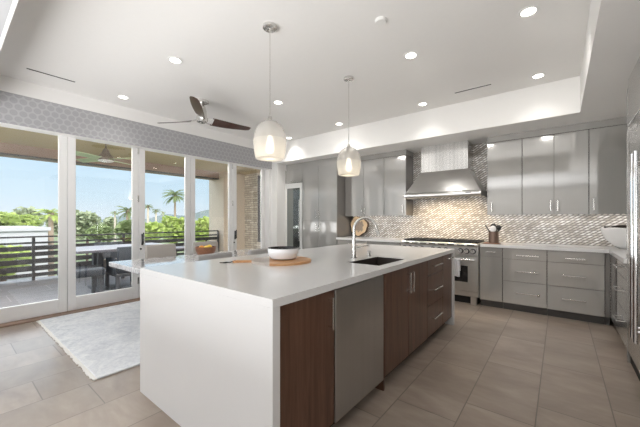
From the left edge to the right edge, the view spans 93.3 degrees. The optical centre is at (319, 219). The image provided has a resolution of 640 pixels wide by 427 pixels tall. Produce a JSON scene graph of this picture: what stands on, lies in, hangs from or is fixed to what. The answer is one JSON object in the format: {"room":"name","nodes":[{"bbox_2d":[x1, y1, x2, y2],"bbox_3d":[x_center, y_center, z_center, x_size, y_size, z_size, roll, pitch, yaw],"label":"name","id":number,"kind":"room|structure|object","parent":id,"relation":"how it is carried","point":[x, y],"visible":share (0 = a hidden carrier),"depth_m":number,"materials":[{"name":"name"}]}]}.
{"room":"kitchen","nodes":[
{"label":"kitchen","id":0,"kind":"room"},
{"bbox_2d":[0,0,12,36],"bbox_3d":[-2.609,-1.522,-1.274,7.700,0.530,5.760,0,0,38],"label":"beam","id":1,"kind":"structure","parent":0,"point":[5,5],"depth_m":1.82,"materials":[{"name":"beige paint"}]},
{"bbox_2d":[0,126,260,174],"bbox_3d":[-5.248,-1.645,5.065,3.880,0.170,13.400,0,0,38],"label":"ceiling","id":2,"kind":"structure","parent":0,"point":[7,135],"depth_m":6.73,"materials":[{"name":"paint"}]},
{"bbox_2d":[76,144,130,164],"bbox_3d":[-4.217,-1.343,5.944,1.040,0.435,1.040,0,0,-32],"label":"patio ceiling fan","id":3,"kind":"object","parent":2,"relation":"hanging from","point":[105,156],"visible":0.91,"depth_m":5.88,"materials":[{"name":"brown metal"}]},
{"bbox_2d":[0,142,218,179],"bbox_3d":[-6.716,-1.445,6.103,0.390,0.230,13.200,0,0,38],"label":"beam","id":4,"kind":"structure","parent":2,"relation":"attached to","point":[4,147],"depth_m":7.44,"materials":[{"name":"brown paint"}]},
{"bbox_2d":[0,152,218,179],"bbox_3d":[-7.000,-1.333,5.384,0.060,0.035,11.720,0,0,38],"label":"track","id":5,"kind":"object","parent":4,"relation":"attached to","point":[1,153],"visible":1,"depth_m":7.33,"materials":[{"name":"brown metal"}]},
{"bbox_2d":[0,75,271,169],"bbox_3d":[-4.337,-0.259,2.917,0.220,3.057,10.170,0,0,38],"label":"wall","id":6,"kind":"structure","parent":0,"point":[24,105],"depth_m":4.38,"materials":[{"name":"white paper"}]},
{"bbox_2d":[0,0,17,49],"bbox_3d":[-1.756,-1.472,1.740,5.285,0.430,0.020,0,0,38],"label":"trim","id":7,"kind":"structure","parent":6,"relation":"attached to","point":[14,2],"depth_m":1.92,"materials":[{"name":"white paint"}]},
{"bbox_2d":[0,135,66,323],"bbox_3d":[-3.733,0.030,3.781,0.050,2.440,0.879,0,0,38],"label":"door","id":8,"kind":"structure","parent":6,"relation":"in","point":[31,310],"depth_m":4.05,"materials":[{"name":"white paint"}]},
{"bbox_2d":[0,298,139,327],"bbox_3d":[-3.153,1.261,4.422,0.200,0.018,6.200,0,0,38],"label":"trim","id":9,"kind":"structure","parent":6,"relation":"attached to","point":[34,319],"depth_m":4.01,"materials":[{"name":"brown paint"}]},
{"bbox_2d":[67,137,138,310],"bbox_3d":[-3.176,0.030,4.473,0.062,2.440,0.886,0,0,38],"label":"door","id":10,"kind":"structure","parent":6,"relation":"in","point":[74,302],"depth_m":4.27,"materials":[{"name":"white paint"}]},
{"bbox_2d":[139,149,189,297],"bbox_3d":[-2.614,0.030,5.144,0.105,2.440,0.852,0,0,38],"label":"door","id":11,"kind":"structure","parent":6,"relation":"in","point":[141,151],"depth_m":4.87,"materials":[{"name":"white paint"}]},
{"bbox_2d":[190,157,232,253],"bbox_3d":[-2.082,0.030,5.850,0.062,2.440,0.903,0,0,38],"label":"door","id":12,"kind":"structure","parent":6,"relation":"in","point":[192,160],"depth_m":5.54,"materials":[{"name":"white paint"}]},
{"bbox_2d":[233,164,264,249],"bbox_3d":[-1.515,0.030,6.528,0.105,2.440,0.852,0,0,38],"label":"door","id":13,"kind":"structure","parent":6,"relation":"in","point":[234,166],"depth_m":6.26,"materials":[{"name":"white paint"}]},
{"bbox_2d":[265,169,270,247],"bbox_3d":[-1.203,0.070,6.876,0.200,2.400,0.070,0,0,38],"label":"trim","id":14,"kind":"structure","parent":6,"relation":"attached to","point":[268,171],"depth_m":6.82,"materials":[{"name":"white paint"}]},
{"bbox_2d":[271,163,285,246],"bbox_3d":[-0.835,0.006,7.191,0.385,2.527,0.880,0,0,38],"label":"curtain","id":15,"kind":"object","parent":6,"relation":"attached to","point":[278,170],"depth_m":6.80,"materials":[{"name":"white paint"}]},
{"bbox_2d":[245,172,260,249],"bbox_3d":[-1.238,-0.045,9.605,3.290,3.030,0.300,0,0,38],"label":"wall","id":16,"kind":"structure","parent":0,"point":[251,180],"depth_m":10.28,"materials":[{"name":"brick"}]},
{"bbox_2d":[258,175,260,241],"bbox_3d":[-1.544,-0.360,9.734,1.330,2.220,0.080,0,0,38],"label":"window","id":17,"kind":"structure","parent":16,"relation":"in","point":[259,176],"depth_m":10.07,"materials":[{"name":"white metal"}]},
{"bbox_2d":[0,0,590,140],"bbox_3d":[-0.390,-1.737,3.459,5.285,0.100,4.410,0,0,38],"label":"ceiling","id":18,"kind":"structure","parent":0,"point":[110,48],"depth_m":3.05,"materials":[{"name":"white paint"}]},
{"bbox_2d":[25,67,75,82],"bbox_3d":[-3.135,-1.685,3.533,0.051,0.004,0.446,0,0,38],"label":"ceiling vent","id":19,"kind":"object","parent":18,"relation":"in","point":[26,67],"visible":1,"depth_m":3.52,"materials":[{"name":"white plastic"}]},
{"bbox_2d":[117,95,129,99],"bbox_3d":[-2.711,-1.683,4.160,0.152,0.006,0.152,0,0,38],"label":"recessed light","id":20,"kind":"object","parent":18,"relation":"in","point":[118,96],"visible":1,"depth_m":4.16,"materials":[{"name":"white plastic"}]},
{"bbox_2d":[167,56,182,63],"bbox_3d":[-1.533,-1.683,3.198,0.152,0.006,0.152,0,0,38],"label":"recessed light","id":21,"kind":"object","parent":18,"relation":"in","point":[175,60],"visible":1,"depth_m":3.20,"materials":[{"name":"white plastic"}]},
{"bbox_2d":[159,96,249,129],"bbox_3d":[-1.632,-1.527,4.431,1.351,0.320,1.246,0,0,38],"label":"ceiling fan","id":22,"kind":"object","parent":18,"relation":"hanging from","point":[198,104],"visible":1,"depth_m":4.30,"materials":[{"name":"brown wood"}]},
{"bbox_2d":[253,21,286,161],"bbox_3d":[-0.436,-1.106,2.633,0.287,1.162,0.287,0,0,38],"label":"pendant light","id":23,"kind":"object","parent":18,"relation":"hanging from","point":[269,139],"visible":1,"depth_m":2.54,"materials":[{"name":"white glass"}]},
{"bbox_2d":[273,100,282,104],"bbox_3d":[-0.604,-1.683,4.351,0.152,0.006,0.152,0,0,38],"label":"recessed light","id":24,"kind":"object","parent":18,"relation":"in","point":[277,102],"visible":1,"depth_m":4.35,"materials":[{"name":"white plastic"}]},
{"bbox_2d":[337,75,360,176],"bbox_3d":[0.343,-1.106,3.598,0.287,1.162,0.287,0,0,38],"label":"pendant light","id":25,"kind":"object","parent":18,"relation":"hanging from","point":[348,159],"visible":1,"depth_m":3.50,"materials":[{"name":"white glass"}]},
{"bbox_2d":[375,16,386,25],"bbox_3d":[0.516,-1.675,2.554,0.100,0.024,0.100,0,0,38],"label":"smoke detector","id":26,"kind":"object","parent":18,"relation":"attached to","point":[381,20],"visible":1,"depth_m":2.54,"materials":[{"name":"white plastic"}]},
{"bbox_2d":[403,51,418,59],"bbox_3d":[0.933,-1.683,3.103,0.152,0.006,0.152,0,0,38],"label":"recessed light","id":27,"kind":"object","parent":18,"relation":"in","point":[409,55],"visible":1,"depth_m":3.10,"materials":[{"name":"white plastic"}]},
{"bbox_2d":[454,83,491,93],"bbox_3d":[1.964,-1.685,3.893,0.446,0.004,0.050,0,0,38],"label":"ceiling vent","id":28,"kind":"object","parent":18,"relation":"in","point":[490,83],"visible":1,"depth_m":3.88,"materials":[{"name":"white plastic"}]},
{"bbox_2d":[517,5,539,17],"bbox_3d":[1.691,-1.683,2.450,0.152,0.006,0.152,0,0,38],"label":"recessed light","id":29,"kind":"object","parent":18,"relation":"in","point":[529,11],"visible":1,"depth_m":2.44,"materials":[{"name":"white plastic"}]},
{"bbox_2d":[530,73,545,78],"bbox_3d":[2.562,-1.683,3.546,0.152,0.006,0.152,0,0,38],"label":"recessed light","id":30,"kind":"object","parent":18,"relation":"in","point":[539,75],"visible":1,"depth_m":3.54,"materials":[{"name":"white plastic"}]},
{"bbox_2d":[0,301,639,426],"bbox_3d":[-1.010,1.330,0.899,7.900,0.120,11.150,0,0,38],"label":"floor","id":31,"kind":"structure","parent":0,"point":[493,367],"depth_m":2.31,"materials":[{"name":"tile"}]},
{"bbox_2d":[36,301,139,380],"bbox_3d":[-1.603,1.263,4.388,2.230,0.014,3.397,0,0,38],"label":"area rug","id":32,"kind":"object","parent":31,"relation":"on","point":[103,342],"visible":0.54,"depth_m":3.21,"materials":[{"name":"fabric"}]},
{"bbox_2d":[145,244,175,257],"bbox_3d":[-2.259,0.817,4.477,0.528,0.876,0.450,0,0,38],"label":"dining chair","id":33,"kind":"object","parent":32,"relation":"on","point":[159,250],"visible":0.18,"depth_m":4.58,"materials":[{"name":"grey fabric"}]},
{"bbox_2d":[109,249,251,273],"bbox_3d":[-1.596,0.888,4.244,0.900,0.736,2.080,0,0,38],"label":"dining table","id":34,"kind":"object","parent":32,"relation":"on","point":[133,266],"visible":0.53,"depth_m":3.74,"materials":[{"name":"white stone"}]},
{"bbox_2d":[195,246,215,254],"bbox_3d":[-1.581,0.448,4.182,0.276,0.145,0.276,0,0,38],"label":"fruit bowl","id":35,"kind":"object","parent":34,"relation":"on","point":[199,250],"visible":0.66,"depth_m":4.07,"materials":[{"name":"brown wood"}]},
{"bbox_2d":[193,241,217,253],"bbox_3d":[-1.792,0.817,5.064,0.528,0.876,0.450,0,0,38],"label":"dining chair","id":36,"kind":"object","parent":32,"relation":"on","point":[213,243],"visible":0.23,"depth_m":5.17,"materials":[{"name":"grey fabric"}]},
{"bbox_2d":[195,252,231,260],"bbox_3d":[-1.363,0.817,3.535,0.528,0.876,0.450,0,0,38],"label":"dining chair","id":37,"kind":"object","parent":32,"relation":"on","point":[202,257],"visible":0.2,"depth_m":3.34,"materials":[{"name":"grey fabric"}]},
{"bbox_2d":[248,248,267,254],"bbox_3d":[-0.927,0.817,4.083,0.528,0.876,0.450,0,0,38],"label":"dining chair","id":38,"kind":"object","parent":32,"relation":"on","point":[264,250],"visible":0.11,"depth_m":3.84,"materials":[{"name":"grey fabric"}]},
{"bbox_2d":[285,182,302,248],"bbox_3d":[-0.424,0.228,6.982,0.513,2.085,0.685,0,0,38],"label":"door","id":39,"kind":"structure","parent":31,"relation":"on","point":[293,191],"depth_m":6.77,"materials":[{"name":"grey paint"}]},
{"bbox_2d":[285,169,301,183],"bbox_3d":[-0.414,-0.968,6.995,0.513,0.295,0.653,0,0,38],"label":"wall cabinet","id":40,"kind":"object","parent":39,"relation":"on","point":[291,176],"visible":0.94,"depth_m":6.77,"materials":[{"name":"grey paint"}]},
{"bbox_2d":[140,243,454,426],"bbox_3d":[0.150,0.813,2.946,1.430,0.914,2.960,0,0,38],"label":"countertop","id":41,"kind":"structure","parent":31,"relation":"on","point":[210,329],"depth_m":1.78,"materials":[{"name":"white stone"}]},
{"bbox_2d":[220,256,310,265],"bbox_3d":[-0.396,0.345,2.528,0.576,0.022,0.634,0,0,38],"label":"serving board","id":42,"kind":"object","parent":41,"relation":"on","point":[265,261],"visible":0.95,"depth_m":2.44,"materials":[{"name":"brown wood"}]},
{"bbox_2d":[268,246,298,259],"bbox_3d":[-0.312,0.288,2.573,0.266,0.099,0.266,0,0,38],"label":"serving bowl","id":43,"kind":"object","parent":42,"relation":"on","point":[277,252],"visible":1,"depth_m":2.47,"materials":[{"name":"white ceramic"}]},
{"bbox_2d":[351,217,379,258],"bbox_3d":[0.415,0.165,2.760,0.269,0.383,0.060,0,0,-2],"label":"faucet","id":44,"kind":"object","parent":41,"relation":"on","point":[354,247],"visible":1,"depth_m":2.74,"materials":[{"name":"silver metal"}]},
{"bbox_2d":[349,257,403,265],"bbox_3d":[0.501,0.474,2.619,0.293,0.231,0.513,0,0,38],"label":"undermount sink","id":45,"kind":"object","parent":41,"relation":"in","point":[378,261],"visible":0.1,"depth_m":2.82,"materials":[{"name":"metal"}]},
{"bbox_2d":[280,290,333,426],"bbox_3d":[-0.277,0.833,1.743,0.638,0.874,0.450,0,0,38],"label":"base cabinet","id":46,"kind":"object","parent":31,"relation":"on","point":[307,324],"visible":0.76,"depth_m":1.55,"materials":[{"name":"brown wood"}]},
{"bbox_2d":[302,164,352,248],"bbox_3d":[0.151,0.077,6.545,0.926,2.385,0.654,0,0,38],"label":"pantry cabinet","id":47,"kind":"object","parent":31,"relation":"on","point":[324,219],"visible":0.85,"depth_m":6.27,"materials":[{"name":"grey paint"}]},
{"bbox_2d":[286,157,336,170],"bbox_3d":[-0.032,-1.188,6.731,1.445,0.137,0.580,0,0,38],"label":"trim","id":48,"kind":"structure","parent":47,"relation":"on","point":[328,161],"depth_m":6.46,"materials":[{"name":"grey paint"}]},
{"bbox_2d":[337,240,367,244],"bbox_3d":[0.789,0.833,6.038,0.691,0.874,0.654,0,0,38],"label":"base cabinet","id":49,"kind":"object","parent":31,"relation":"on","point":[339,242],"visible":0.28,"depth_m":5.87,"materials":[{"name":"grey paint"}]},
{"bbox_2d":[336,236,405,242],"bbox_3d":[1.052,0.376,5.837,1.355,0.040,0.648,0,0,38],"label":"countertop","id":50,"kind":"structure","parent":49,"relation":"on","point":[361,238],"depth_m":5.66,"materials":[{"name":"white stone"}]},
{"bbox_2d":[350,216,368,236],"bbox_3d":[0.824,0.144,6.298,0.425,0.424,0.054,0,0,38],"label":"log slice","id":51,"kind":"object","parent":50,"relation":"on","point":[362,226],"visible":0.9,"depth_m":6.27,"materials":[{"name":"brown plant"}]},
{"bbox_2d":[330,275,382,426],"bbox_3d":[0.053,0.839,2.170,0.582,0.862,0.608,0,0,38],"label":"dishwasher","id":52,"kind":"object","parent":31,"relation":"on","point":[358,307],"visible":0.49,"depth_m":1.93,"materials":[{"name":"silver metal"}]},
{"bbox_2d":[375,274,384,390],"bbox_3d":[0.241,0.833,2.427,0.598,0.874,0.016,0,0,38],"label":"island end panel","id":53,"kind":"object","parent":31,"relation":"on","point":[381,386],"visible":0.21,"depth_m":2.25,"materials":[{"name":"brown wood"}]},
{"bbox_2d":[368,241,400,245],"bbox_3d":[1.319,0.833,5.617,0.653,0.874,0.654,0,0,38],"label":"base cabinet","id":54,"kind":"object","parent":31,"relation":"on","point":[369,242],"visible":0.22,"depth_m":5.38,"materials":[{"name":"grey paint"}]},
{"bbox_2d":[385,261,426,376],"bbox_3d":[0.547,0.837,2.779,0.638,0.866,0.910,0,0,38],"label":"base cabinet","id":55,"kind":"object","parent":31,"relation":"on","point":[405,288],"visible":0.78,"depth_m":2.53,"materials":[{"name":"brown wood"}]},
{"bbox_2d":[420,256,442,345],"bbox_3d":[0.988,0.833,3.334,0.638,0.874,0.500,0,0,38],"label":"base cabinet","id":56,"kind":"object","parent":31,"relation":"on","point":[434,266],"visible":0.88,"depth_m":3.13,"materials":[{"name":"brown wood"}]},
{"bbox_2d":[400,237,486,305],"bbox_3d":[2.030,0.799,5.002,1.185,0.941,0.722,0,0,38],"label":"range","id":57,"kind":"object","parent":31,"relation":"on","point":[467,286],"visible":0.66,"depth_m":4.53,"materials":[{"name":"metal"}]},
{"bbox_2d":[409,240,484,243],"bbox_3d":[2.050,0.351,5.026,1.145,0.007,0.560,0,0,38],"label":"cooktop","id":58,"kind":"object","parent":57,"relation":"in","point":[449,241],"depth_m":4.74,"materials":[{"name":"metal"}]},
{"bbox_2d":[455,258,460,276],"bbox_3d":[2.033,0.717,4.551,0.150,0.279,0.059,0,0,38],"label":"dish towel","id":59,"kind":"object","parent":57,"relation":"hanging from","point":[457,260],"visible":0.5,"depth_m":4.51,"materials":[{"name":"fabric"}]},
{"bbox_2d":[435,253,453,331],"bbox_3d":[1.256,0.833,3.671,0.638,0.874,0.353,0,0,38],"label":"base cabinet","id":60,"kind":"object","parent":31,"relation":"on","point":[447,259],"visible":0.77,"depth_m":3.50,"materials":[{"name":"brown wood"}]},
{"bbox_2d":[480,247,502,307],"bbox_3d":[2.635,0.833,4.571,0.288,0.874,0.653,0,0,38],"label":"base cabinet","id":61,"kind":"object","parent":31,"relation":"on","point":[491,258],"visible":0.92,"depth_m":4.35,"materials":[{"name":"grey paint"}]},
{"bbox_2d":[503,248,546,314],"bbox_3d":[2.946,0.833,4.324,0.498,0.874,0.653,0,0,38],"label":"base cabinet","id":62,"kind":"object","parent":31,"relation":"on","point":[524,270],"visible":0.97,"depth_m":4.09,"materials":[{"name":"grey paint"}]},
{"bbox_2d":[547,250,604,323],"bbox_3d":[3.360,0.833,3.996,0.550,0.874,0.653,0,0,38],"label":"base cabinet","id":63,"kind":"object","parent":31,"relation":"on","point":[575,280],"visible":0.98,"depth_m":3.77,"materials":[{"name":"grey paint"}]},
{"bbox_2d":[604,253,609,324],"bbox_3d":[3.614,0.833,3.831,0.046,0.874,0.594,0,0,38],"label":"base cabinet","id":64,"kind":"object","parent":31,"relation":"on","point":[607,255],"visible":0.36,"depth_m":3.60,"materials":[{"name":"wood"}]},
{"bbox_2d":[611,255,626,347],"bbox_3d":[3.346,0.833,2.944,0.713,0.874,1.083,0,0,38],"label":"base cabinet","id":65,"kind":"object","parent":31,"relation":"on","point":[618,269],"visible":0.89,"depth_m":3.05,"materials":[{"name":"grey paint"}]},
{"bbox_2d":[480,242,626,263],"bbox_3d":[3.010,0.376,3.603,2.060,0.040,1.708,0,0,38],"label":"countertop","id":66,"kind":"structure","parent":65,"relation":"on","point":[620,254],"depth_m":3.92,"materials":[{"name":"white stone"}]},
{"bbox_2d":[600,228,626,248],"bbox_3d":[3.775,0.231,3.681,0.532,0.250,0.532,0,0,38],"label":"bowl","id":67,"kind":"object","parent":66,"relation":"on","point":[617,237],"visible":0.64,"depth_m":3.63,"materials":[{"name":"white ceramic"}]},
{"bbox_2d":[604,225,626,227],"bbox_3d":[3.774,0.087,3.679,0.513,0.040,0.057,0,0,20],"label":"pod","id":68,"kind":"object","parent":67,"relation":"on","point":[617,226],"visible":0.65,"depth_m":3.71,"materials":[{"name":"brown wood"}]},
{"bbox_3d":[2.554,0.350,4.491,0.210,0.012,0.170,0,0,38],"label":"board","id":69,"kind":"object","parent":66,"relation":"on","visible":0},
{"bbox_2d":[488,231,498,242],"bbox_3d":[2.570,0.261,4.472,0.132,0.165,0.132,0,0,38],"label":"utensil crock","id":70,"kind":"object","parent":69,"relation":"on","point":[493,237],"visible":0.95,"depth_m":4.42,"materials":[{"name":"brown metal"}]},
{"bbox_2d":[627,89,630,362],"bbox_3d":[3.007,0.055,2.488,0.677,2.430,0.034,0,0,38],"label":"end panel","id":71,"kind":"object","parent":31,"relation":"on","point":[628,354],"visible":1,"depth_m":2.69,"materials":[{"name":"grey paint"}]},
{"bbox_2d":[628,111,639,380],"bbox_3d":[2.506,0.225,1.917,0.753,2.090,1.480,0,0,38],"label":"refrigerator","id":72,"kind":"object","parent":31,"relation":"on","point":[634,127],"visible":1,"depth_m":2.16,"materials":[{"name":"grey metal"}]},
{"bbox_2d":[628,66,639,125],"bbox_3d":[2.536,-0.994,1.893,0.675,0.333,1.480,0,0,38],"label":"upper cabinet","id":73,"kind":"object","parent":72,"relation":"on","point":[634,87],"visible":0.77,"depth_m":2.43,"materials":[{"name":"grey paint"}]},
{"bbox_2d":[628,57,639,86],"bbox_3d":[2.452,-1.214,1.779,0.665,0.087,1.836,0,0,38],"label":"trim","id":74,"kind":"structure","parent":73,"relation":"on","point":[637,65],"depth_m":2.48,"materials":[{"name":"grey paint"}]},
{"bbox_2d":[272,76,626,164],"bbox_3d":[1.664,-1.522,5.269,6.250,0.530,0.980,0,0,38],"label":"ceiling soffit","id":75,"kind":"structure","parent":0,"point":[556,103],"depth_m":4.37,"materials":[{"name":"white paint"}]},
{"bbox_2d":[353,142,626,314],"bbox_3d":[1.914,0.006,5.664,6.550,2.527,0.150,0,0,38],"label":"wall","id":76,"kind":"structure","parent":0,"point":[466,217],"depth_m":4.99,"materials":[{"name":"tile"}]},
{"bbox_2d":[345,158,383,215],"bbox_3d":[0.952,-0.615,6.081,0.882,1.090,0.384,0,0,38],"label":"upper cabinet","id":77,"kind":"object","parent":76,"relation":"attached to","point":[364,192],"visible":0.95,"depth_m":5.90,"materials":[{"name":"grey paint"}]},
{"bbox_2d":[360,150,412,160],"bbox_3d":[1.133,-1.212,5.961,1.317,0.091,0.336,0,0,38],"label":"trim","id":78,"kind":"structure","parent":76,"relation":"attached to","point":[400,152],"depth_m":5.66,"materials":[{"name":"grey paint"}]},
{"bbox_2d":[384,155,412,215],"bbox_3d":[1.468,-0.615,5.671,0.429,1.090,0.384,0,0,38],"label":"upper cabinet","id":79,"kind":"object","parent":76,"relation":"attached to","point":[398,170],"visible":1,"depth_m":5.55,"materials":[{"name":"grey paint"}]},
{"bbox_2d":[405,140,486,200],"bbox_3d":[2.091,-0.804,5.042,1.170,0.903,0.600,0,0,38],"label":"range hood","id":80,"kind":"object","parent":76,"relation":"attached to","point":[446,169],"visible":0.98,"depth_m":4.92,"materials":[{"name":"metal"}]},
{"bbox_2d":[487,139,521,214],"bbox_3d":[2.822,-0.615,4.595,0.442,1.090,0.384,0,0,38],"label":"upper cabinet","id":81,"kind":"object","parent":76,"relation":"attached to","point":[504,158],"visible":0.98,"depth_m":4.47,"materials":[{"name":"grey paint"}]},
{"bbox_2d":[522,130,588,214],"bbox_3d":[3.278,-0.615,4.233,0.715,1.090,0.384,0,0,38],"label":"upper cabinet","id":82,"kind":"object","parent":76,"relation":"attached to","point":[555,167],"visible":1,"depth_m":4.09,"materials":[{"name":"grey paint"}]},
{"bbox_2d":[589,124,626,213],"bbox_3d":[3.891,-0.615,3.745,0.845,1.090,0.384,0,0,38],"label":"upper cabinet","id":83,"kind":"object","parent":76,"relation":"attached to","point":[607,145],"visible":0.71,"depth_m":3.78,"materials":[{"name":"grey paint"}]},
{"bbox_2d":[487,116,626,143],"bbox_3d":[3.447,-1.212,4.122,2.012,0.091,0.336,0,0,38],"label":"trim","id":84,"kind":"structure","parent":83,"relation":"on","point":[621,120],"depth_m":4.07,"materials":[{"name":"grey paint"}]},
{"bbox_2d":[580,0,639,111],"bbox_3d":[2.624,-1.522,1.063,2.415,0.530,4.410,0,0,38],"label":"ceiling soffit","id":85,"kind":"structure","parent":0,"point":[611,53],"depth_m":2.34,"materials":[{"name":"white paint"}]},
{"label":"outside","id":86,"kind":"structure","parent":0,"visible":0},
{"bbox_2d":[42,226,207,275],"bbox_3d":[-86.829,4.570,107.323,250.500,0.200,380.000,0,0,38],"label":"ground","id":87,"kind":"structure","parent":86,"point":[55,238],"depth_m":56.25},
{"bbox_2d":[0,211,21,225],"bbox_3d":[-35.475,1.618,32.028,5.425,5.722,5.546,0,0,38],"label":"tree","id":88,"kind":"object","parent":87,"relation":"on","point":[4,216],"visible":0.77,"depth_m":32.65,"materials":[{"name":"green plant"}]},
{"bbox_2d":[0,245,35,281],"bbox_3d":[-13.122,2.751,12.464,1.931,3.457,2.051,0,0,38],"label":"bush","id":89,"kind":"object","parent":87,"relation":"on","point":[17,258],"visible":0.3,"depth_m":12.46,"materials":[{"name":"green plant"}]},
{"bbox_2d":[0,226,50,280],"bbox_3d":[-19.764,2.430,12.098,6.200,4.080,12.550,0,0,38],"label":"building","id":90,"kind":"structure","parent":87,"relation":"on","point":[5,231],"depth_m":14.54,"materials":[{"name":"white paint"}]},
{"bbox_2d":[9,212,41,225],"bbox_3d":[-45.693,1.676,45.858,5.045,5.606,4.952,0,0,-27],"label":"tree","id":91,"kind":"object","parent":87,"relation":"on","point":[28,219],"visible":0.34,"depth_m":45.59,"materials":[{"name":"green plant"}]},
{"bbox_2d":[10,206,43,226],"bbox_3d":[-57.728,0.859,59.821,5.221,7.235,5.658,0,0,38],"label":"tree","id":92,"kind":"object","parent":87,"relation":"on","point":[24,211],"visible":0.23,"depth_m":59.34,"materials":[{"name":"green plant"}]},
{"bbox_2d":[31,209,57,275],"bbox_3d":[-15.161,1.929,16.952,1.621,5.081,1.697,0,0,38],"label":"palm tree","id":93,"kind":"object","parent":87,"relation":"on","point":[51,217],"visible":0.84,"depth_m":16.89,"materials":[{"name":"green plant"}]},
{"bbox_2d":[44,214,57,233],"bbox_3d":[-34.309,1.774,39.880,3.435,5.405,3.674,0,0,26],"label":"tree","id":94,"kind":"object","parent":87,"relation":"on","point":[55,222],"visible":0.16,"depth_m":38.73,"materials":[{"name":"green plant"}]},
{"bbox_2d":[76,210,101,260],"bbox_3d":[-23.414,1.730,29.885,3.471,5.491,3.649,0,0,38],"label":"tree","id":95,"kind":"object","parent":87,"relation":"on","point":[84,220],"visible":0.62,"depth_m":29.22,"materials":[{"name":"green plant"}]},
{"bbox_2d":[84,224,115,241],"bbox_3d":[-17.595,2.396,24.125,2.349,4.162,2.214,0,0,38],"label":"bush","id":96,"kind":"object","parent":87,"relation":"on","point":[95,229],"visible":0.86,"depth_m":23.59,"materials":[{"name":"green plant"}]},
{"bbox_2d":[102,216,118,233],"bbox_3d":[-48.775,1.828,70.167,4.340,5.302,4.258,0,0,38],"label":"tree","id":97,"kind":"object","parent":87,"relation":"on","point":[109,221],"visible":0.5,"depth_m":69.18,"materials":[{"name":"green plant"}]},
{"bbox_2d":[111,211,118,241],"bbox_3d":[-40.763,1.367,59.999,1.786,6.206,1.553,0,0,-12],"label":"palm tree","id":98,"kind":"object","parent":87,"relation":"on","point":[114,212],"visible":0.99,"depth_m":59.86,"materials":[{"name":"plant"}]},
{"bbox_2d":[113,219,130,240],"bbox_3d":[-14.136,2.217,22.147,1.739,4.519,2.035,0,0,-10],"label":"bush","id":99,"kind":"object","parent":87,"relation":"on","point":[124,226],"visible":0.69,"depth_m":21.61,"materials":[{"name":"green plant"}]},
{"bbox_2d":[114,206,130,219],"bbox_3d":[-19.083,1.552,30.032,2.327,5.837,2.426,0,0,3],"label":"palm tree","id":100,"kind":"object","parent":87,"relation":"on","point":[127,215],"visible":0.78,"depth_m":29.83,"materials":[{"name":"plant"}]},
{"bbox_2d":[145,205,153,222],"bbox_3d":[-34.133,0.721,59.900,2.336,7.498,2.290,0,0,38],"label":"palm tree","id":101,"kind":"object","parent":87,"relation":"on","point":[147,206],"visible":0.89,"depth_m":59.88,"materials":[{"name":"plant"}]},
{"bbox_2d":[101,210,208,226],"bbox_3d":[-101.430,-1.152,213.383,168.211,11.245,113.942,0,0,38],"label":"hills","id":102,"kind":"structure","parent":87,"relation":"on","point":[200,214],"depth_m":203.49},
{"bbox_2d":[145,221,165,239],"bbox_3d":[-15.338,2.298,27.086,2.624,4.358,2.726,0,0,38],"label":"bush","id":103,"kind":"object","parent":87,"relation":"on","point":[151,226],"visible":0.48,"depth_m":26.61,"materials":[{"name":"green plant"}]},
{"bbox_2d":[152,209,161,221],"bbox_3d":[-40.664,0.913,74.981,2.508,7.114,2.248,0,0,-29],"label":"palm tree","id":104,"kind":"object","parent":87,"relation":"on","point":[156,210],"visible":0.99,"depth_m":74.90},
{"bbox_2d":[161,215,183,252],"bbox_3d":[-15.626,1.979,32.845,3.172,4.995,3.418,0,0,38],"label":"bush","id":105,"kind":"object","parent":87,"relation":"on","point":[171,224],"visible":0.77,"depth_m":32.20,"materials":[{"name":"green plant"}]},
{"bbox_2d":[161,190,183,216],"bbox_3d":[-17.276,0.416,36.054,3.043,8.109,2.816,0,0,-36],"label":"palm tree","id":106,"kind":"object","parent":87,"relation":"on","point":[174,197],"visible":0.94,"depth_m":35.88,"materials":[{"name":"plant"}]},
{"bbox_2d":[195,216,208,241],"bbox_3d":[-15.968,1.989,41.981,3.964,4.978,3.591,0,0,38],"label":"bush","id":107,"kind":"object","parent":87,"relation":"on","point":[202,224],"visible":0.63,"depth_m":41.12,"materials":[{"name":"green plant"}]},
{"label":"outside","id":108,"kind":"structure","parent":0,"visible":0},
{"bbox_2d":[0,270,130,307],"bbox_3d":[-4.669,1.385,5.754,3.830,0.170,11.200,0,0,38],"label":"floor","id":109,"kind":"structure","parent":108,"point":[23,291],"depth_m":5.69,"materials":[{"name":"tile"}]},
{"bbox_2d":[57,265,104,292],"bbox_3d":[-3.986,1.055,5.046,0.520,0.490,0.540,0,0,38],"label":"stool","id":110,"kind":"object","parent":109,"relation":"on","point":[92,271],"visible":0.56,"depth_m":5.05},
{"bbox_2d":[0,230,218,279],"bbox_3d":[-6.401,0.829,6.211,0.100,0.942,9.760,0,0,38],"label":"balcony railing","id":111,"kind":"object","parent":109,"relation":"on","point":[33,261],"visible":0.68,"depth_m":6.64,"materials":[{"name":"brown metal"}]},
{"bbox_2d":[93,241,130,280],"bbox_3d":[-4.327,0.890,6.313,0.570,0.820,0.600,0,0,38],"label":"patio chair","id":112,"kind":"object","parent":109,"relation":"on","point":[106,254],"visible":0.25,"depth_m":6.44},
{"bbox_2d":[76,243,159,291],"bbox_3d":[-3.840,0.907,5.817,1.050,0.785,1.570,0,0,38],"label":"dining table","id":113,"kind":"object","parent":109,"relation":"on","point":[97,252],"visible":0.33,"depth_m":5.43,"materials":[{"name":"stone"}]},
{"bbox_2d":[105,245,145,289],"bbox_3d":[-3.549,0.890,5.604,0.570,0.820,0.600,0,0,38],"label":"patio chair","id":114,"kind":"object","parent":109,"relation":"on","point":[123,253],"visible":0.45,"depth_m":5.30,"materials":[{"name":"grey fabric"}]},
{"bbox_2d":[209,172,244,250],"bbox_3d":[-3.034,-0.045,10.688,0.870,3.030,1.440,0,0,38],"label":"patio column","id":115,"kind":"structure","parent":109,"relation":"on","point":[218,189],"depth_m":10.19,"materials":[{"name":"beige paint"}]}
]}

